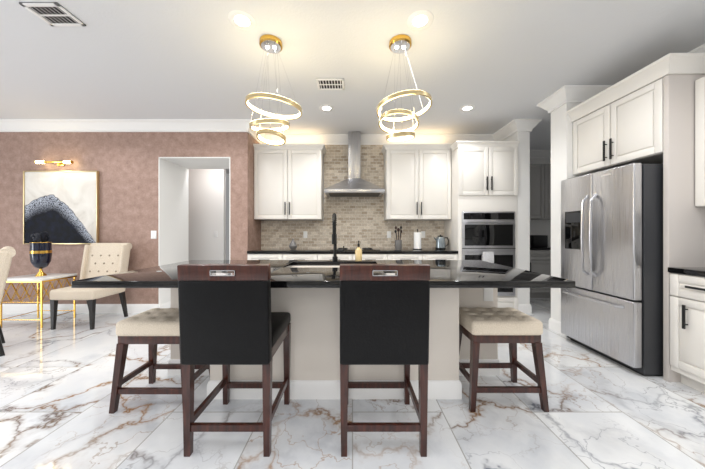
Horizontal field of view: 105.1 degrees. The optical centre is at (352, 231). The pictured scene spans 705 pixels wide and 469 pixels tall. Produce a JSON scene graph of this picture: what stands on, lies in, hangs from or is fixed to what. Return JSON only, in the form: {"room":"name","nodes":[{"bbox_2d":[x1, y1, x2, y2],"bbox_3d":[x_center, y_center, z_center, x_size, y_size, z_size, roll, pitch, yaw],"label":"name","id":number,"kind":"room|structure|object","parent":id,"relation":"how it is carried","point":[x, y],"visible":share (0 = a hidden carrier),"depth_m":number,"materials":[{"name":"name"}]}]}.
{"room":"kitchen","nodes":[
{"label":"kitchen","id":0,"kind":"room"},
{"bbox_2d":[0,132,158,303],"bbox_3d":[-5.035,-0.215,4.350,4.330,2.830,0.700,0,0,0],"label":"wall","id":1,"kind":"structure","parent":0,"point":[125,165],"depth_m":4.00,"materials":[{"name":"paint"}]},
{"bbox_2d":[34,160,73,165],"bbox_3d":[-4.310,-1.010,3.937,0.522,0.070,0.120,0,0,0],"label":"sconce","id":2,"kind":"object","parent":1,"relation":"attached to","point":[61,163],"visible":1,"depth_m":3.89,"materials":[{"name":"gold metal"}]},
{"bbox_2d":[23,171,98,243],"bbox_3d":[-4.290,-0.360,3.978,1.088,1.078,0.039,0,0,0],"label":"picture","id":3,"kind":"object","parent":1,"relation":"attached to","point":[60,207],"visible":0.81,"depth_m":3.97,"materials":[{"name":"paper"}]},
{"bbox_2d":[2,304,160,312],"bbox_3d":[-5.027,1.133,3.992,4.346,0.135,0.016,0,0,0],"label":"baseboard","id":4,"kind":"structure","parent":1,"relation":"attached to","point":[6,308],"depth_m":3.98,"materials":[{"name":"white"}]},
{"bbox_2d":[0,119,255,131],"bbox_3d":[-4.325,-1.555,3.947,5.750,0.150,0.105,0,0,0],"label":"crown molding","id":5,"kind":"structure","parent":1,"relation":"attached to","point":[6,125],"depth_m":3.94,"materials":[{"name":"white"}]},
{"bbox_2d":[151,231,156,238],"bbox_3d":[-2.940,0.040,3.992,0.080,0.120,0.010,0,0,0],"label":"switch plate","id":6,"kind":"object","parent":1,"relation":"attached to","point":[153,234],"visible":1,"depth_m":3.99,"materials":[{"name":"white plastic"}]},
{"bbox_2d":[161,301,170,307],"bbox_3d":[-2.862,1.133,4.357,0.016,0.135,0.686,0,0,0],"label":"baseboard","id":7,"kind":"structure","parent":1,"relation":"attached to","point":[166,305],"depth_m":4.14,"materials":[{"name":"white"}]},
{"bbox_2d":[159,157,229,307],"bbox_3d":[-2.340,0.044,4.351,1.062,2.311,0.709,0,0,0],"label":"door frame","id":8,"kind":"structure","parent":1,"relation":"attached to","point":[173,209],"depth_m":4.26,"materials":[{"name":"white paint"}]},
{"bbox_2d":[159,132,229,156],"bbox_3d":[-2.340,-1.370,4.350,1.060,0.520,0.700,0,0,0],"label":"wall","id":9,"kind":"structure","parent":0,"point":[194,144],"depth_m":4.00,"materials":[{"name":"paint"}]},
{"bbox_2d":[188,169,225,260],"bbox_3d":[-3.900,-0.215,5.500,2.600,2.830,0.100,0,0,0],"label":"wall","id":10,"kind":"structure","parent":0,"point":[206,203],"depth_m":5.45,"materials":[{"name":"white paint"}]},
{"bbox_2d":[230,132,260,259],"bbox_3d":[-1.683,-0.215,4.375,0.255,2.830,0.750,0,0,0],"label":"wall","id":11,"kind":"structure","parent":0,"point":[245,231],"depth_m":4.00,"materials":[{"name":"paint"}]},
{"bbox_2d":[248,125,267,143],"bbox_3d":[-1.503,-1.555,4.240,0.105,0.150,0.480,0,0,0],"label":"crown molding","id":12,"kind":"structure","parent":11,"relation":"attached to","point":[253,134],"depth_m":4.37,"materials":[{"name":"white"}]},
{"bbox_2d":[0,298,704,468],"bbox_3d":[-1.100,1.225,2.200,12.200,0.050,10.800,0,0,0],"label":"floor","id":13,"kind":"structure","parent":0,"point":[604,412],"depth_m":1.73,"materials":[{"name":"stone"}]},
{"bbox_2d":[0,246,15,355],"bbox_3d":[-3.726,0.678,2.594,0.550,1.044,0.611,0,0,38],"label":"chair","id":14,"kind":"object","parent":13,"relation":"on","point":[7,253],"visible":1,"depth_m":2.62,"materials":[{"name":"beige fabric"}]},
{"bbox_2d":[0,273,76,327],"bbox_3d":[-4.145,0.890,3.580,0.550,0.620,0.440,0,0,0],"label":"side table","id":15,"kind":"object","parent":13,"relation":"on","point":[32,278],"visible":0.71,"depth_m":3.44,"materials":[{"name":"metal"}]},
{"bbox_2d":[29,231,51,275],"bbox_3d":[-4.138,0.283,3.577,0.220,0.592,0.209,0,0,0],"label":"vase","id":16,"kind":"object","parent":15,"relation":"on","point":[40,252],"visible":1,"depth_m":3.53,"materials":[{"name":"black metal"}]},
{"bbox_2d":[50,243,131,329],"bbox_3d":[-3.450,0.678,3.605,0.550,1.044,0.611,0,0,0],"label":"chair","id":17,"kind":"object","parent":13,"relation":"on","point":[100,259],"depth_m":3.73,"materials":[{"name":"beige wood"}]},
{"bbox_2d":[109,308,209,413],"bbox_3d":[-1.350,0.894,1.975,0.522,0.611,0.382,0,0,0],"label":"stool","id":18,"kind":"object","parent":13,"relation":"on","point":[152,328],"visible":0.67,"depth_m":1.81,"materials":[{"name":"brown wood"}]},
{"bbox_2d":[177,264,290,456],"bbox_3d":[-0.672,0.685,1.658,0.470,1.031,0.533,0,0,0],"label":"bar chair","id":19,"kind":"object","parent":13,"relation":"on","point":[226,320],"visible":1,"depth_m":1.41,"materials":[{"name":"black leather"}]},
{"bbox_2d":[168,264,499,398],"bbox_3d":[-0.155,0.758,2.305,2.778,0.885,0.738,0,0,0],"label":"kitchen island","id":20,"kind":"object","parent":13,"relation":"on","point":[305,294],"depth_m":1.95,"materials":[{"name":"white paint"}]},
{"bbox_2d":[71,260,574,287],"bbox_3d":[-0.166,0.300,2.125,2.880,0.040,1.170,0,0,0],"label":"island countertop","id":21,"kind":"structure","parent":20,"relation":"on","point":[443,273],"depth_m":1.70,"materials":[{"name":"black stone"}]},
{"bbox_2d":[332,213,343,260],"bbox_3d":[-0.138,0.052,2.539,0.117,0.457,0.243,0,0,0],"label":"faucet","id":22,"kind":"object","parent":21,"relation":"on","point":[334,240],"visible":1,"depth_m":2.61,"materials":[{"name":"black metal"}]},
{"bbox_2d":[355,241,361,260],"bbox_3d":[0.060,0.181,2.627,0.068,0.195,0.074,0,0,0],"label":"soap bottle","id":23,"kind":"object","parent":21,"relation":"on","point":[358,253],"visible":1,"depth_m":2.60,"materials":[{"name":"yellow plastic"}]},
{"bbox_2d":[247,248,457,259],"bbox_3d":[0.002,0.731,4.270,3.107,0.938,0.654,0,0,0],"label":"base cabinet","id":24,"kind":"object","parent":13,"relation":"on","point":[346,254],"depth_m":3.98,"materials":[{"name":"white paint"}]},
{"bbox_2d":[289,239,296,249],"bbox_3d":[-0.950,0.192,4.320,0.130,0.175,0.130,0,0,0],"label":"decorative sculpture","id":25,"kind":"object","parent":24,"relation":"on","point":[293,245],"visible":1,"depth_m":4.28,"materials":[{"name":"grey ceramic"}]},
{"bbox_2d":[394,226,401,249],"bbox_3d":[0.740,0.091,4.350,0.132,0.376,0.110,0,0,0],"label":"utensil crock","id":26,"kind":"object","parent":24,"relation":"on","point":[398,244],"visible":1,"depth_m":4.32,"materials":[{"name":"grey metal"}]},
{"bbox_2d":[413,229,421,249],"bbox_3d":[1.040,0.116,4.320,0.150,0.326,0.150,0,0,0],"label":"paper towel holder","id":27,"kind":"object","parent":24,"relation":"on","point":[417,240],"visible":1,"depth_m":4.27,"materials":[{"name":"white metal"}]},
{"bbox_2d":[434,235,448,249],"bbox_3d":[1.413,0.160,4.300,0.241,0.239,0.160,0,0,0],"label":"kettle","id":28,"kind":"object","parent":24,"relation":"on","point":[440,242],"visible":1,"depth_m":4.24,"materials":[{"name":"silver metal"}]},
{"bbox_2d":[340,264,429,456],"bbox_3d":[0.168,0.685,1.658,0.470,1.031,0.533,0,0,0],"label":"bar chair","id":29,"kind":"object","parent":13,"relation":"on","point":[384,318],"visible":1,"depth_m":1.41,"materials":[{"name":"black leather"}]},
{"bbox_2d":[444,141,519,309],"bbox_3d":[1.974,-0.065,4.244,0.927,2.530,0.707,0,0,0],"label":"tall cabinet","id":30,"kind":"object","parent":13,"relation":"on","point":[481,224],"visible":0.77,"depth_m":3.96,"materials":[{"name":"white paint"}]},
{"bbox_2d":[459,307,548,411],"bbox_3d":[1.050,0.894,1.990,0.522,0.611,0.382,0,0,0],"label":"stool","id":31,"kind":"object","parent":13,"relation":"on","point":[512,327],"visible":0.94,"depth_m":1.83,"materials":[{"name":"beige fabric"}]},
{"bbox_2d":[530,252,550,297],"bbox_3d":[3.161,0.760,5.137,1.042,0.880,0.620,0,0,0],"label":"base cabinet","id":32,"kind":"object","parent":13,"relation":"on","point":[540,262],"depth_m":4.83,"materials":[{"name":"grey paint"}]},
{"bbox_2d":[530,246,550,251],"bbox_3d":[3.620,0.300,5.131,1.960,0.040,0.632,0,0,0],"label":"countertop","id":33,"kind":"structure","parent":32,"relation":"on","point":[531,249],"depth_m":4.83,"materials":[{"name":"grey stone"}]},
{"bbox_2d":[530,236,549,247],"bbox_3d":[3.485,0.170,5.150,0.270,0.220,0.300,0,0,0],"label":"microwave","id":34,"kind":"object","parent":33,"relation":"on","point":[535,241],"depth_m":5.00,"materials":[{"name":"black metal"}]},
{"bbox_2d":[561,163,662,375],"bbox_3d":[2.693,0.312,2.630,0.873,1.775,0.800,0,0,0],"label":"fridge","id":35,"kind":"object","parent":13,"relation":"on","point":[612,253],"visible":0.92,"depth_m":2.38,"materials":[{"name":"grey metal"}]},
{"bbox_2d":[567,53,704,381],"bbox_3d":[2.801,-0.092,2.593,0.690,2.585,1.010,0,0,0],"label":"cabinet","id":36,"kind":"object","parent":13,"relation":"on","point":[645,115],"visible":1,"depth_m":2.19,"materials":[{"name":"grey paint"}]},
{"bbox_2d":[668,267,704,392],"bbox_3d":[2.818,0.740,0.655,0.654,0.920,3.000,0,0,0],"label":"base cabinet","id":37,"kind":"object","parent":13,"relation":"on","point":[687,325],"depth_m":2.04,"materials":[{"name":"white paint"}]},
{"bbox_2d":[261,220,443,220],"bbox_3d":[0.367,-0.215,4.675,4.145,2.830,0.150,0,0,0],"label":"wall","id":38,"kind":"structure","parent":0,"point":[323,220],"depth_m":4.60,"materials":[{"name":"white"}]},
{"bbox_2d":[253,144,326,219],"bbox_3d":[-0.996,-0.790,4.399,1.112,1.180,0.372,0,0,0],"label":"upper cabinet","id":39,"kind":"object","parent":38,"relation":"attached to","point":[288,181],"visible":1,"depth_m":4.25,"materials":[{"name":"white paint"}]},
{"bbox_2d":[261,145,443,248],"bbox_3d":[0.003,-0.615,4.595,3.114,1.790,0.013,0,0,0],"label":"backsplash","id":40,"kind":"structure","parent":38,"relation":"attached to","point":[362,222],"depth_m":4.59,"materials":[{"name":"tile"}]},
{"bbox_2d":[303,231,424,237],"bbox_3d":[0.200,0.043,4.585,2.070,0.115,0.006,0,0,0],"label":"outlet plates","id":41,"kind":"object","parent":40,"relation":"attached to","point":[388,234],"visible":0.88,"depth_m":4.58,"materials":[{"name":"white plastic"}]},
{"bbox_2d":[324,131,384,196],"bbox_3d":[0.030,-1.111,4.348,0.920,1.032,0.497,0,0,0],"label":"range hood","id":42,"kind":"object","parent":38,"relation":"attached to","point":[354,184],"visible":1,"depth_m":4.33,"materials":[{"name":"silver metal"}]},
{"bbox_2d":[268,134,491,144],"bbox_3d":[0.442,-1.555,4.548,3.995,0.150,0.105,0,0,0],"label":"crown molding","id":43,"kind":"structure","parent":38,"relation":"attached to","point":[327,139],"depth_m":4.53,"materials":[{"name":"white"}]},
{"bbox_2d":[381,144,451,219],"bbox_3d":[1.020,-0.790,4.399,1.070,1.180,0.372,0,0,0],"label":"upper cabinet","id":44,"kind":"object","parent":38,"relation":"attached to","point":[417,181],"visible":1,"depth_m":4.25,"materials":[{"name":"white paint"}]},
{"bbox_2d":[0,0,704,173],"bbox_3d":[-1.100,-1.655,2.200,12.200,0.050,10.800,0,0,0],"label":"ceiling","id":45,"kind":"structure","parent":0,"point":[499,64],"depth_m":2.52,"materials":[{"name":"white paint"}]},
{"bbox_2d":[19,2,85,25],"bbox_3d":[-2.230,-1.623,2.020,0.270,0.012,0.210,0,0,0],"label":"ceiling vent","id":46,"kind":"object","parent":45,"relation":"in","point":[53,13],"visible":0.98,"depth_m":2.01,"materials":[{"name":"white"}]},
{"bbox_2d":[228,10,255,29],"bbox_3d":[-0.850,-1.627,2.080,0.200,0.004,0.200,0,0,0],"label":"recessed light","id":47,"kind":"object","parent":45,"relation":"in","point":[241,20],"visible":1,"depth_m":2.07,"materials":[{"name":"white"}]},
{"bbox_2d":[245,34,301,145],"bbox_3d":[-0.670,-1.205,2.320,0.471,0.848,0.471,0,0,0],"label":"pendant light","id":48,"kind":"object","parent":45,"relation":"hanging from","point":[268,43],"visible":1,"depth_m":2.28,"materials":[{"name":"gold metal"}]},
{"bbox_2d":[319,105,333,111],"bbox_3d":[-0.340,-1.627,3.550,0.200,0.004,0.200,0,0,0],"label":"recessed light","id":49,"kind":"object","parent":45,"relation":"in","point":[326,108],"visible":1,"depth_m":3.55,"materials":[{"name":"white"}]},
{"bbox_2d":[316,78,344,89],"bbox_3d":[-0.240,-1.623,2.970,0.300,0.012,0.220,0,0,0],"label":"ceiling vent","id":50,"kind":"object","parent":45,"relation":"in","point":[330,83],"visible":1,"depth_m":2.95,"materials":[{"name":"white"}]},
{"bbox_2d":[376,34,431,141],"bbox_3d":[0.440,-1.205,2.320,0.471,0.848,0.471,0,0,0],"label":"pendant light","id":51,"kind":"object","parent":45,"relation":"hanging from","point":[400,43],"visible":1,"depth_m":2.26,"materials":[{"name":"gold metal"}]},
{"bbox_2d":[407,10,433,29],"bbox_3d":[0.520,-1.627,2.080,0.200,0.004,0.200,0,0,0],"label":"recessed light","id":52,"kind":"object","parent":45,"relation":"in","point":[420,20],"visible":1,"depth_m":2.07,"materials":[{"name":"white"}]},
{"bbox_2d":[459,105,475,111],"bbox_3d":[1.510,-1.627,3.550,0.200,0.004,0.200,0,0,0],"label":"recessed light","id":53,"kind":"object","parent":45,"relation":"in","point":[465,108],"visible":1,"depth_m":3.55,"materials":[{"name":"white plastic"}]},
{"bbox_2d":[503,132,529,303],"bbox_3d":[2.530,-0.215,4.770,0.180,2.830,1.560,0,0,0],"label":"wall","id":54,"kind":"structure","parent":0,"point":[523,138],"depth_m":3.99,"materials":[{"name":"white paint"}]},
{"bbox_2d":[492,119,523,140],"bbox_3d":[2.397,-1.555,4.182,0.125,0.150,0.595,0,0,0],"label":"crown molding","id":55,"kind":"structure","parent":54,"relation":"attached to","point":[516,125],"depth_m":4.10,"materials":[{"name":"white wood"}]},
{"bbox_2d":[518,304,531,313],"bbox_3d":[2.628,1.133,4.382,0.016,0.135,0.816,0,0,0],"label":"baseboard","id":56,"kind":"structure","parent":54,"relation":"attached to","point":[527,308],"depth_m":3.97,"materials":[{"name":"white"}]},
{"bbox_2d":[524,120,541,131],"bbox_3d":[2.667,-1.555,4.602,0.115,0.150,1.435,0,0,0],"label":"crown molding","id":57,"kind":"structure","parent":54,"relation":"attached to","point":[529,125],"depth_m":3.93,"materials":[{"name":"white wood"}]},
{"bbox_2d":[530,159,550,245],"bbox_3d":[3.810,-0.215,5.500,2.380,2.830,0.100,0,0,0],"label":"wall","id":58,"kind":"structure","parent":0,"point":[540,227],"depth_m":5.45,"materials":[{"name":"white paint"}]},
{"bbox_2d":[530,164,549,219],"bbox_3d":[3.161,-0.770,5.272,1.042,1.040,0.350,0,0,0],"label":"upper cabinet","id":59,"kind":"object","parent":58,"relation":"attached to","point":[540,209],"depth_m":5.10,"materials":[{"name":"grey paint"}]},
{"bbox_2d":[530,150,550,158],"bbox_3d":[3.810,-1.555,5.397,2.380,0.150,0.105,0,0,0],"label":"crown molding","id":60,"kind":"structure","parent":58,"relation":"attached to","point":[534,154],"depth_m":5.40,"materials":[{"name":"white wood"}]},
{"bbox_2d":[550,164,550,219],"bbox_3d":[4.079,-0.770,5.272,1.042,1.040,0.350,0,0,0],"label":"upper cabinet","id":61,"kind":"object","parent":58,"relation":"attached to","point":[550,164],"depth_m":5.10,"materials":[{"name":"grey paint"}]},
{"bbox_2d":[551,103,582,321],"bbox_3d":[3.730,-0.215,3.225,2.540,2.830,0.250,0,0,0],"label":"wall","id":62,"kind":"structure","parent":0,"point":[561,146],"depth_m":3.22,"materials":[{"name":"white paint"}]},
{"bbox_2d":[532,100,557,119],"bbox_3d":[3.678,-1.555,3.402,2.645,0.150,0.105,0,0,0],"label":"crown molding","id":63,"kind":"structure","parent":62,"relation":"attached to","point":[546,105],"depth_m":3.34,"materials":[{"name":"white"}]},
{"bbox_2d":[549,318,560,329],"bbox_3d":[3.452,1.133,3.358,2.016,0.135,0.016,0,0,0],"label":"baseboard","id":64,"kind":"structure","parent":62,"relation":"attached to","point":[554,325],"depth_m":3.27,"materials":[{"name":"white"}]},
{"bbox_2d":[552,85,611,107],"bbox_3d":[2.693,-1.555,3.062,0.675,0.150,0.135,0,0,0],"label":"crown molding","id":65,"kind":"structure","parent":62,"relation":"attached to","point":[560,97],"depth_m":3.05,"materials":[{"name":"white wood"}]},
{"bbox_2d":[688,44,704,52],"bbox_3d":[3.097,-1.555,-0.050,0.105,0.150,6.300,0,0,0],"label":"crown molding","id":66,"kind":"structure","parent":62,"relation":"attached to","point":[701,49],"depth_m":2.38,"materials":[{"name":"white"}]},
{"bbox_3d":[3.210,-0.215,-0.050,0.120,2.830,6.300,0,0,0],"label":"wall","id":67,"kind":"structure","parent":0,"visible":0},
{"bbox_2d":[695,77,704,206],"bbox_3d":[2.935,-0.705,1.622,0.420,1.010,1.062,0,0,0],"label":"upper cabinet","id":68,"kind":"object","parent":67,"relation":"attached to","point":[700,142],"visible":1,"depth_m":2.10,"materials":[{"name":"white paint"}]}
]}

